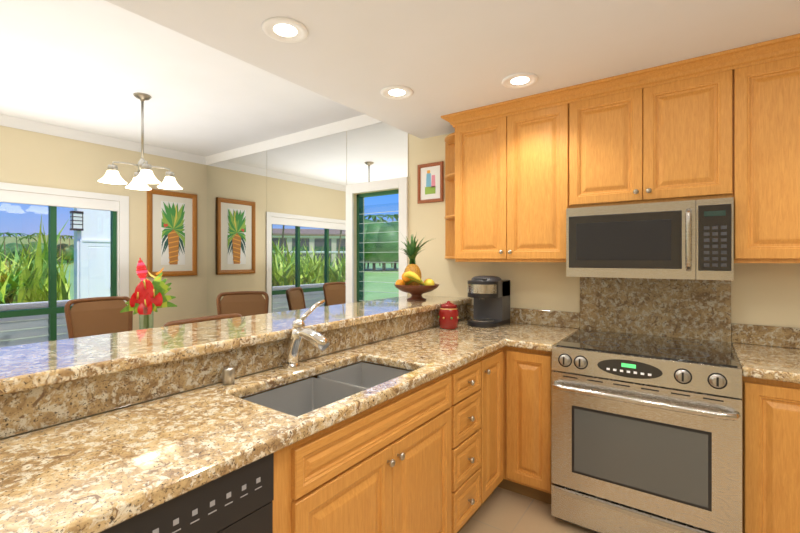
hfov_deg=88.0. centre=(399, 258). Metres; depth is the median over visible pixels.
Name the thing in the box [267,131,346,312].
mirror panel
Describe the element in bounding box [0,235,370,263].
hill
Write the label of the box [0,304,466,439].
backsplash
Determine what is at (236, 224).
mirror panel
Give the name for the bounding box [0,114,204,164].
crown molding
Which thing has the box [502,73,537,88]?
recessed light
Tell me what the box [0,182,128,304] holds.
window frame
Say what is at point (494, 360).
base cabinet
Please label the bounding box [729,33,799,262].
upper cabinet
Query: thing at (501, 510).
floor
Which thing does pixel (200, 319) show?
chair
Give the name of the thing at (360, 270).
window
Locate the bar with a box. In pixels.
[0,295,470,394]
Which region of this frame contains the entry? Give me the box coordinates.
[70,208,109,298]
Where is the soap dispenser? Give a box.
[222,366,234,384]
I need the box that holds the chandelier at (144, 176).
[98,92,182,189]
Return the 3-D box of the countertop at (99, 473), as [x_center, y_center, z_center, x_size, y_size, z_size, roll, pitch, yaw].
[-0.081,0.475,1.856,0.569,0.040,2.867,0,0,36]
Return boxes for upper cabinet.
[453,89,565,261]
[565,53,728,212]
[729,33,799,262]
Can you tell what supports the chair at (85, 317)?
on the floor
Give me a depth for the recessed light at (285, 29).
1.79 m
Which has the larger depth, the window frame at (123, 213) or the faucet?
the window frame at (123, 213)
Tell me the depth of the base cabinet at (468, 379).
1.98 m
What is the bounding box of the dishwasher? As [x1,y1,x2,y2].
[100,453,273,532]
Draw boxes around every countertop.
[0,318,535,532]
[508,325,579,351]
[731,343,799,383]
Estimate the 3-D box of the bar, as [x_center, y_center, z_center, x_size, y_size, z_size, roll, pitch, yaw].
[-0.531,0.318,2.109,0.525,0.040,2.977,0,0,36]
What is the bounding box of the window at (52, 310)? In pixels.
[0,204,116,345]
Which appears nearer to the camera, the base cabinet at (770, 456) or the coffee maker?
the base cabinet at (770, 456)
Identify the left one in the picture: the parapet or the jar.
the parapet
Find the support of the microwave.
attached to the upper cabinet at (661, 134)
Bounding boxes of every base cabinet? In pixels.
[241,361,452,532]
[273,442,296,532]
[453,356,484,532]
[485,348,502,501]
[501,346,551,503]
[742,376,799,532]
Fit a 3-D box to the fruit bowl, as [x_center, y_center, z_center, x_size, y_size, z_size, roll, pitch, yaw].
[0.085,0.048,3.036,0.419,0.498,0.331,0,0,36]
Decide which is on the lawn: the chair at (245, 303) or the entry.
the entry
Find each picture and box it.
[147,189,196,276]
[417,161,443,203]
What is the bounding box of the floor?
[459,487,596,532]
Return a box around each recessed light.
[262,17,308,42]
[380,85,412,99]
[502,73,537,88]
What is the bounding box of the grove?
[0,214,398,270]
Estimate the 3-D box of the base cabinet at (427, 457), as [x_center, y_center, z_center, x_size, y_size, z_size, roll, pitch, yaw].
[-0.241,0.933,1.652,0.543,0.874,0.905,0,0,36]
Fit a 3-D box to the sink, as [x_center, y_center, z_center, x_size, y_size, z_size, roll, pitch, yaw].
[-0.242,0.597,1.598,0.374,0.197,0.720,0,0,36]
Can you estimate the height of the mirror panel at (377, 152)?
0.513 m
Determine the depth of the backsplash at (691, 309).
2.44 m
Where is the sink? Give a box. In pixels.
[244,362,410,416]
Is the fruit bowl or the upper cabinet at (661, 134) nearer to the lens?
the upper cabinet at (661, 134)
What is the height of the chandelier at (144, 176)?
0.714 m
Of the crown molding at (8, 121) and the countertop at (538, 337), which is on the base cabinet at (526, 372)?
the countertop at (538, 337)
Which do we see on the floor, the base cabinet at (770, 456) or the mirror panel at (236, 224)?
the base cabinet at (770, 456)
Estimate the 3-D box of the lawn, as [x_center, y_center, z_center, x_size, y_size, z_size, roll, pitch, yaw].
[-90.056,1.870,80.127,480.000,0.200,500.000,0,0,36]
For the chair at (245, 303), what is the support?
on the floor
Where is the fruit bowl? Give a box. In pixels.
[394,233,438,300]
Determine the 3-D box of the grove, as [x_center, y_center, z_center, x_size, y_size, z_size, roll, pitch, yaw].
[-87.085,-3.898,89.455,180.086,11.316,119.964,0,0,36]
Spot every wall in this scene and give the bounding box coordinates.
[0,125,206,329]
[354,133,799,348]
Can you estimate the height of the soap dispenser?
0.060 m
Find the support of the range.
on the floor
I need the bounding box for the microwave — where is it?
[566,197,733,280]
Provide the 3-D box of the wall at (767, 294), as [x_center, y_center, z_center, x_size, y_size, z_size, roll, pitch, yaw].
[0.760,-0.005,3.113,8.180,2.850,0.150,0,0,36]
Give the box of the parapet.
[0,300,72,346]
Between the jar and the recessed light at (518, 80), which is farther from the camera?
the jar
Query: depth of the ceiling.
2.21 m
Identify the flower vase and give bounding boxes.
[120,258,176,329]
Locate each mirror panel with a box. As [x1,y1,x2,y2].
[207,151,266,315]
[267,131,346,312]
[347,122,407,184]
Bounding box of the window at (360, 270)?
[346,177,407,302]
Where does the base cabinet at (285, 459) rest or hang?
on the floor
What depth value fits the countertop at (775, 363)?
1.84 m
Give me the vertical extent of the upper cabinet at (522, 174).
1.014 m
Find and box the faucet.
[284,299,329,368]
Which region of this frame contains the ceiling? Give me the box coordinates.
[0,0,799,156]
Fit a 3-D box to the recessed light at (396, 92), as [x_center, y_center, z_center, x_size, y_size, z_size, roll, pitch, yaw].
[-0.018,-0.991,2.470,0.196,0.008,0.196,0,0,36]
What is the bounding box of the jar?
[438,301,458,328]
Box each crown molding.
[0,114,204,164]
[205,114,381,164]
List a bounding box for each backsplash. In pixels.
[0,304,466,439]
[467,277,799,348]
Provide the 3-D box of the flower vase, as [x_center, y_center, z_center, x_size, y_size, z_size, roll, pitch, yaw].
[-1.843,0.304,3.051,0.157,0.631,0.336,0,0,36]
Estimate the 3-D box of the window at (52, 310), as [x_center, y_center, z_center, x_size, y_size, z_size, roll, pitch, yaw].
[-3.818,0.345,3.585,0.070,1.950,2.400,0,0,36]
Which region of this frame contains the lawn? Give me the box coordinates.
[8,263,398,300]
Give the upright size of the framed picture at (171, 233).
1.015 m
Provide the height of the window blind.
0.109 m
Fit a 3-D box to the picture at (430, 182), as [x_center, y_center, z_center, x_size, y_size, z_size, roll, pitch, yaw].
[0.246,-0.620,3.373,0.240,0.320,0.020,0,0,36]
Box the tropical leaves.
[0,216,70,303]
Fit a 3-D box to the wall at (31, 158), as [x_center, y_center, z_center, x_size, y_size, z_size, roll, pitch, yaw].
[-3.772,-0.005,3.675,0.150,2.850,4.140,0,0,36]
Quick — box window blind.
[0,190,118,211]
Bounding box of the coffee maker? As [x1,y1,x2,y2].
[467,276,509,327]
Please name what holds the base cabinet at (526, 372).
on the floor
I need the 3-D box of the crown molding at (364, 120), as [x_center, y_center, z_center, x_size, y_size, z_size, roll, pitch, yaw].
[-1.169,-1.255,4.361,3.150,0.088,0.057,0,0,36]
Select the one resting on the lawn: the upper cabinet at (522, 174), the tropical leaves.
the tropical leaves
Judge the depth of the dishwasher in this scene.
0.95 m
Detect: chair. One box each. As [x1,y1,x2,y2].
[64,296,132,338]
[163,313,241,326]
[216,291,268,316]
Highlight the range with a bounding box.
[551,329,741,532]

